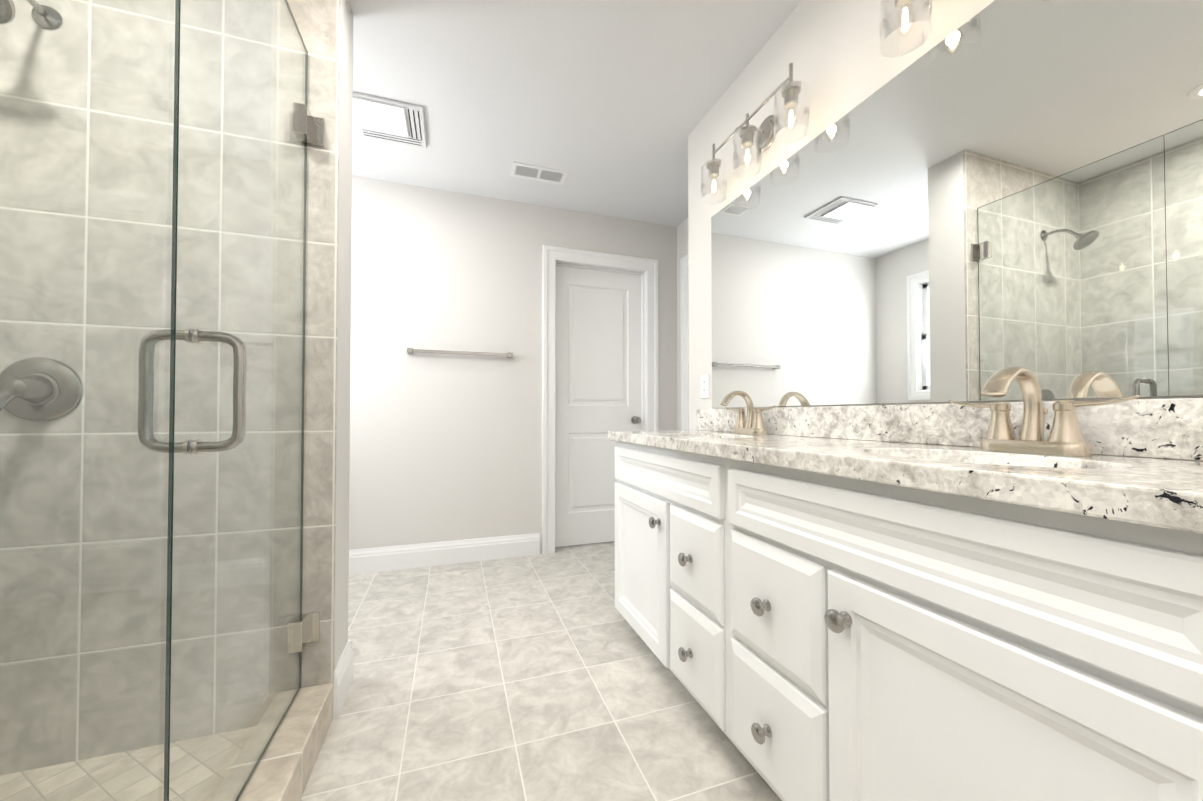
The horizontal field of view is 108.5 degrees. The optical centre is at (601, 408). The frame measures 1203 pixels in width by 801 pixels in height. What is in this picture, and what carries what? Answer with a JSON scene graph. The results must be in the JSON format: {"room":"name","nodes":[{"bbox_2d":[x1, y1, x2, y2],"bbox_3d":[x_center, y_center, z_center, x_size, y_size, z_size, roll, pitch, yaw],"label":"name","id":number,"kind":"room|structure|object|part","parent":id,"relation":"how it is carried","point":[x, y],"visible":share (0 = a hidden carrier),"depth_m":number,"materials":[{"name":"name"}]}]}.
{"room":"bathroom","nodes":[
{"label":"bathroom","id":0,"kind":"room"},
{"bbox_2d":[335,0,352,667],"bbox_3d":[-1.403,-0.235,1.328,1.080,2.450,0.190,0,-1,-19],"label":"wall","id":1,"kind":"structure","parent":0,"point":[344,339],"depth_m":1.50,"materials":[{"name":"white paint"}]},
{"bbox_2d":[0,0,340,774],"bbox_3d":[-1.366,-0.236,1.235,1.070,2.450,0.010,0,-1,-19],"label":"wall tile","id":2,"kind":"structure","parent":1,"relation":"attached to","point":[318,22],"depth_m":1.25,"materials":[{"name":"beige tile"}]},
{"bbox_2d":[0,0,62,28],"bbox_3d":[-1.482,-1.019,1.077,0.116,0.172,0.234,0,-1,-19],"label":"shower head","id":3,"kind":"object","parent":2,"relation":"attached to","point":[41,19],"depth_m":1.17},
{"bbox_3d":[-1.494,-1.048,1.111,0.017,0.072,0.147,0,-1,-19],"label":"arm","id":4,"kind":"part","parent":3,"relation":"part of"},
{"bbox_2d":[0,357,82,420],"bbox_3d":[-1.505,-0.052,1.129,0.172,0.174,0.094,0,-1,-19],"label":"shower valve","id":5,"kind":"object","parent":2,"relation":"attached to","point":[38,394],"depth_m":1.16,"materials":[{"name":"silver metal"}]},
{"bbox_3d":[-1.522,-0.011,1.096,0.061,0.092,0.043,0,-1,-19],"label":"shower valve lever","id":6,"kind":"part","parent":5,"relation":"part of","materials":[{"name":"silver metal"}]},
{"bbox_2d":[333,639,352,717],"bbox_3d":[-0.886,0.919,1.490,0.015,0.146,0.216,0,-1,-19],"label":"baseboard","id":7,"kind":"structure","parent":1,"relation":"attached to","point":[343,676],"depth_m":1.45,"materials":[{"name":"white paint"}]},
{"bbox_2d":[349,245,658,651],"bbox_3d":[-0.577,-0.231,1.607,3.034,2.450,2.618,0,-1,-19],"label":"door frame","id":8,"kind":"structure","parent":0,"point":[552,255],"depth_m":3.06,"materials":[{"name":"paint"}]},
{"bbox_3d":[0.011,-0.066,3.181,0.898,2.167,0.019,0,-1,-19],"label":"trim casing","id":9,"kind":"part","parent":8,"relation":"part of","materials":[{"name":"white paint"}]},
{"bbox_2d":[696,398,1202,458],"bbox_3d":[0.775,0.043,1.316,0.020,0.102,1.800,0,-1,-19],"label":"backsplash","id":10,"kind":"structure","parent":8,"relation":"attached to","point":[1170,428],"depth_m":1.06,"materials":[{"name":"white stone"}]},
{"bbox_2d":[349,176,677,553],"bbox_3d":[-0.890,-0.211,2.945,3.330,2.450,0.115,0,-1,-19],"label":"wall","id":11,"kind":"structure","parent":0,"point":[445,447],"depth_m":2.86,"materials":[{"name":"white paint"}]},
{"bbox_2d":[349,533,539,574],"bbox_3d":[-1.383,0.937,2.690,2.013,0.146,0.015,0,-1,-19],"label":"baseboard","id":12,"kind":"structure","parent":11,"relation":"attached to","point":[376,559],"depth_m":2.80,"materials":[{"name":"white paint"}]},
{"bbox_2d":[407,348,512,357],"bbox_3d":[-0.918,-0.363,2.843,0.652,0.032,0.061,0,-1,-19],"label":"towel rail","id":13,"kind":"object","parent":11,"relation":"attached to","point":[412,351],"visible":1,"depth_m":2.81,"materials":[{"name":"silver metal"}]},
{"bbox_3d":[-1.211,-0.364,2.743,0.032,0.032,0.061,0,-1,-19],"label":"post","id":14,"kind":"part","parent":13,"relation":"part of","materials":[{"name":"silver metal"}]},
{"bbox_2d":[555,265,640,546],"bbox_3d":[-0.013,-0.025,3.250,0.714,2.063,0.106,0,-1,-19],"label":"door","id":15,"kind":"structure","parent":11,"relation":"in","point":[598,355],"depth_m":3.25,"materials":[{"name":"white paint"}]},
{"bbox_3d":[0.270,0.089,3.326,0.064,0.064,0.071,0,-1,-19],"label":"door knob","id":16,"kind":"part","parent":15,"relation":"part of","materials":[{"name":"silver metal"}]},
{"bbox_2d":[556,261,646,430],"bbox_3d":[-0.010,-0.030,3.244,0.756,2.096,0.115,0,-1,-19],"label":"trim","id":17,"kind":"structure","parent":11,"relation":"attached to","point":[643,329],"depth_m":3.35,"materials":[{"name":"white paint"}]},
{"bbox_2d":[300,541,781,800],"bbox_3d":[-0.243,1.036,1.041,3.330,0.100,4.100,0,-1,-19],"label":"floor","id":18,"kind":"structure","parent":0,"point":[547,677],"depth_m":1.47,"materials":[{"name":"tile"}]},
{"bbox_2d":[0,726,255,800],"bbox_3d":[-1.241,0.969,0.622,0.920,0.022,1.198,0,-1,-19],"label":"shower floor","id":19,"kind":"structure","parent":18,"relation":"on","point":[126,773],"depth_m":1.14,"materials":[{"name":"tile"}]},
{"bbox_2d":[210,683,332,800],"bbox_3d":[-0.735,0.925,0.796,0.150,0.115,1.198,0,-1,-19],"label":"shower curb","id":20,"kind":"object","parent":18,"relation":"on","point":[283,769],"depth_m":1.12,"materials":[{"name":"tile"}]},
{"bbox_2d":[0,0,323,800],"bbox_3d":[-0.749,-0.143,0.808,0.156,2.009,1.192,0,-1,-19],"label":"glass","id":21,"kind":"object","parent":20,"relation":"on","point":[300,626],"visible":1,"depth_m":0.78,"materials":[{"name":"clear glass"}]},
{"bbox_3d":[-0.783,-0.032,0.778,0.074,0.223,0.019,0,-1,-19],"label":"handle","id":22,"kind":"part","parent":21,"relation":"part of","materials":[{"name":"silver metal"}]},
{"bbox_2d":[182,439,202,453],"bbox_3d":[-0.744,0.070,0.790,0.019,0.027,0.027,0,-1,-19],"label":"washer","id":23,"kind":"object","parent":21,"relation":"in","point":[193,446],"depth_m":0.78,"materials":[{"name":"silver metal"}]},
{"bbox_2d":[184,328,203,342],"bbox_3d":[-0.744,-0.133,0.793,0.019,0.027,0.027,0,-1,-19],"label":"washer","id":24,"kind":"object","parent":21,"relation":"in","point":[197,335],"depth_m":0.79,"materials":[{"name":"silver metal"}]},
{"bbox_3d":[-0.832,-0.140,1.050,0.007,2.009,0.673,0,-1,-19],"label":"door","id":25,"kind":"part","parent":21,"relation":"part of","materials":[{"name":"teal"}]},
{"bbox_2d":[608,435,1202,800],"bbox_3d":[0.543,0.561,1.229,0.510,0.855,1.760,0,-1,-19],"label":"bathroom vanity","id":26,"kind":"object","parent":18,"relation":"on","point":[978,601],"depth_m":0.70,"materials":[{"name":"white paint"}]},
{"bbox_3d":[0.149,0.616,1.737,0.020,0.567,0.500,0,-1,-19],"label":"door","id":27,"kind":"part","parent":26,"relation":"part of","materials":[{"name":"white paint"}]},
{"bbox_3d":[0.189,0.404,1.537,0.038,0.041,0.041,0,-1,-19],"label":"knob door","id":28,"kind":"part","parent":26,"relation":"part of","materials":[{"name":"silver metal"}]},
{"bbox_3d":[0.258,0.465,1.335,0.038,0.041,0.041,0,-1,-19],"label":"knob drawer","id":29,"kind":"part","parent":26,"relation":"part of","materials":[{"name":"silver metal"}]},
{"bbox_3d":[0.258,0.755,1.331,0.038,0.041,0.041,0,-1,-19],"label":"knob drawer","id":30,"kind":"part","parent":26,"relation":"part of","materials":[{"name":"silver metal"}]},
{"bbox_3d":[0.284,0.465,1.345,0.020,0.277,0.305,0,-1,-19],"label":"drawer","id":31,"kind":"part","parent":26,"relation":"part of","materials":[{"name":"white paint"}]},
{"bbox_3d":[0.284,0.755,1.340,0.020,0.277,0.305,0,-1,-19],"label":"drawer","id":32,"kind":"part","parent":26,"relation":"part of","materials":[{"name":"white paint"}]},
{"bbox_3d":[0.370,0.460,1.007,0.038,0.041,0.041,0,-1,-19],"label":"knob drawer","id":33,"kind":"part","parent":26,"relation":"part of","materials":[{"name":"silver metal"}]},
{"bbox_3d":[0.370,0.750,1.002,0.038,0.041,0.041,0,-1,-19],"label":"knob drawer","id":34,"kind":"part","parent":26,"relation":"part of","materials":[{"name":"silver metal"}]},
{"bbox_3d":[0.397,0.460,1.016,0.020,0.277,0.310,0,-1,-19],"label":"drawer","id":35,"kind":"part","parent":26,"relation":"part of","materials":[{"name":"white paint"}]},
{"bbox_3d":[0.397,0.750,1.012,0.020,0.277,0.310,0,-1,-19],"label":"drawer","id":36,"kind":"part","parent":26,"relation":"part of","materials":[{"name":"white paint"}]},
{"bbox_3d":[0.440,0.393,0.804,0.038,0.041,0.041,0,-1,-19],"label":"knob door","id":37,"kind":"part","parent":26,"relation":"part of","materials":[{"name":"silver metal"}]},
{"bbox_2d":[608,431,1202,518],"bbox_3d":[0.552,0.113,1.238,0.491,0.039,1.800,0,-1,-19],"label":"countertop","id":38,"kind":"structure","parent":26,"relation":"on","point":[1152,483],"depth_m":0.69,"materials":[{"name":"white stone"}]},
{"bbox_2d":[716,391,779,434],"bbox_3d":[0.528,0.015,1.662,0.155,0.168,0.292,0,-1,-19],"label":"faucet","id":39,"kind":"object","parent":38,"relation":"on","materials":[{"name":"gold metal"}]},
{"bbox_2d":[944,367,1147,454],"bbox_3d":[0.809,0.003,0.845,0.155,0.168,0.292,0,-1,-19],"label":"faucet","id":40,"kind":"object","parent":38,"relation":"on","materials":[{"name":"gold metal"}]},
{"bbox_3d":[0.534,0.599,0.614,0.020,0.567,0.505,0,-1,-19],"label":"door","id":41,"kind":"part","parent":26,"relation":"part of","materials":[{"name":"white paint"}]},
{"bbox_2d":[349,0,801,226],"bbox_3d":[-0.243,-1.514,1.079,3.330,0.100,4.100,0,-1,-19],"label":"ceiling","id":42,"kind":"structure","parent":0,"point":[607,105],"depth_m":1.95,"materials":[{"name":"white paint"}]},
{"bbox_2d":[353,91,426,147],"bbox_3d":[-1.064,-1.436,2.176,0.330,0.022,0.330,0,-1,-19],"label":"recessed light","id":43,"kind":"object","parent":42,"relation":"in","point":[381,118],"visible":0.94,"depth_m":2.15,"materials":[{"name":"white plastic"}]},
{"bbox_2d":[510,162,567,184],"bbox_3d":[-0.382,-1.437,2.653,0.330,0.006,0.150,0,-1,-19],"label":"ceiling vent","id":44,"kind":"object","parent":42,"relation":"in","point":[540,171],"depth_m":2.65,"materials":[{"name":"white plastic"}]},
{"bbox_3d":[-0.382,-1.440,2.653,0.290,0.001,0.110,0,-1,-19],"label":"dark ceiling air vent","id":45,"kind":"part","parent":44,"relation":"part of","materials":[{"name":"white metal"}]},
{"bbox_2d":[677,218,687,429],"bbox_3d":[0.795,-0.211,2.986,0.115,2.450,0.900,0,-1,-19],"label":"wall","id":46,"kind":"structure","parent":0,"point":[682,240],"depth_m":3.37,"materials":[{"name":"white paint"}]},
{"bbox_2d":[680,254,688,429],"bbox_3d":[0.756,-0.070,2.892,0.019,2.167,0.888,0,-1,-19],"label":"door frame","id":47,"kind":"structure","parent":46,"relation":"attached to","point":[684,309],"depth_m":3.27,"materials":[{"name":"white paint"}]},
{"bbox_2d":[688,0,1202,429],"bbox_3d":[1.228,-0.240,0.970,0.605,2.450,2.975,0,-1,-19],"label":"wall","id":48,"kind":"structure","parent":0,"point":[830,50],"depth_m":1.58,"materials":[{"name":"white paint"}]},
{"bbox_2d":[701,374,708,397],"bbox_3d":[0.505,-0.108,2.127,0.008,0.114,0.070,0,-1,-19],"label":"electrical outlet","id":49,"kind":"object","parent":48,"relation":"attached to","point":[704,386],"visible":1,"depth_m":2.12,"materials":[{"name":"white plastic"}]},
{"bbox_2d":[701,63,808,204],"bbox_3d":[0.586,-1.043,1.690,0.149,0.240,0.570,0,-1,-19],"label":"sconce","id":50,"kind":"object","parent":48,"relation":"attached to","point":[769,128],"visible":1,"depth_m":1.66,"materials":[{"name":"clear glass"}]},
{"bbox_3d":[0.492,-1.117,1.902,0.013,0.085,0.013,0,-1,-19],"label":"post","id":51,"kind":"part","parent":50,"relation":"part of","materials":[{"name":"grey metal"}]},
{"bbox_2d":[707,161,720,178],"bbox_3d":[0.492,-1.049,1.901,0.060,0.062,0.060,0,-1,-19],"label":"socket","id":52,"kind":"object","parent":50,"relation":"attached to","point":[713,169],"depth_m":1.88,"materials":[{"name":"grey metal"}]},
{"bbox_3d":[0.492,-0.996,1.900,0.110,0.152,0.110,0,-1,-19],"label":"lamp shade","id":53,"kind":"part","parent":50,"relation":"part of","materials":[{"name":"clear glass"}]},
{"bbox_2d":[739,127,755,147],"bbox_3d":[0.567,-1.052,1.683,0.060,0.062,0.060,0,-1,-19],"label":"socket","id":54,"kind":"object","parent":50,"relation":"attached to","point":[746,138],"depth_m":1.67,"materials":[{"name":"grey metal"}]},
{"bbox_3d":[0.567,-1.111,1.684,0.013,0.067,0.013,0,-1,-19],"label":"post","id":55,"kind":"part","parent":50,"relation":"part of","materials":[{"name":"grey metal"}]},
{"bbox_3d":[0.567,-0.999,1.683,0.110,0.152,0.110,0,-1,-19],"label":"lamp shade","id":56,"kind":"part","parent":50,"relation":"part of","materials":[{"name":"clear glass"}]},
{"bbox_3d":[0.587,-1.104,1.724,0.088,0.048,0.083,0,-1,-19],"label":"arm","id":57,"kind":"part","parent":50,"relation":"part of"},
{"bbox_3d":[0.642,-1.124,1.467,0.013,0.085,0.013,0,-1,-19],"label":"post","id":58,"kind":"part","parent":50,"relation":"part of","materials":[{"name":"grey metal"}]},
{"bbox_2d":[782,84,800,108],"bbox_3d":[0.642,-1.055,1.466,0.060,0.062,0.060,0,-1,-19],"label":"socket","id":59,"kind":"object","parent":50,"relation":"attached to","point":[792,94],"depth_m":1.45,"materials":[{"name":"grey metal"}]},
{"bbox_3d":[0.642,-1.002,1.465,0.110,0.152,0.110,0,-1,-19],"label":"lamp shade","id":60,"kind":"part","parent":50,"relation":"part of","materials":[{"name":"clear glass"}]},
{"bbox_3d":[0.642,-0.983,1.465,0.042,0.086,0.042,0,-1,-19],"label":"bulb","id":61,"kind":"part","parent":50,"relation":"part of","materials":[{"name":"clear glass"}]},
{"bbox_2d":[879,0,932,57],"bbox_3d":[0.862,-1.055,0.886,0.149,0.240,0.570,0,-1,-19],"label":"sconce","id":62,"kind":"object","parent":48,"relation":"attached to","point":[889,24],"visible":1,"depth_m":1.09,"materials":[{"name":"clear glass"}]},
{"bbox_2d":[894,0,912,7],"bbox_3d":[0.768,-1.061,1.097,0.060,0.062,0.060,0,-1,-19],"label":"socket","id":63,"kind":"object","parent":62,"relation":"attached to","point":[901,6],"depth_m":1.10,"materials":[{"name":"grey metal"}]},
{"bbox_3d":[0.768,-0.989,1.096,0.042,0.086,0.042,0,-1,-19],"label":"bulb","id":64,"kind":"part","parent":62,"relation":"part of","materials":[{"name":"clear glass"}]},
{"bbox_2d":[711,0,1202,407],"bbox_3d":[0.771,-0.470,1.361,0.005,0.914,1.495,0,-1,-19],"label":"mirror","id":65,"kind":"object","parent":48,"relation":"attached to","point":[967,210],"visible":1,"depth_m":0.99,"materials":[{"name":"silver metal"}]}
]}

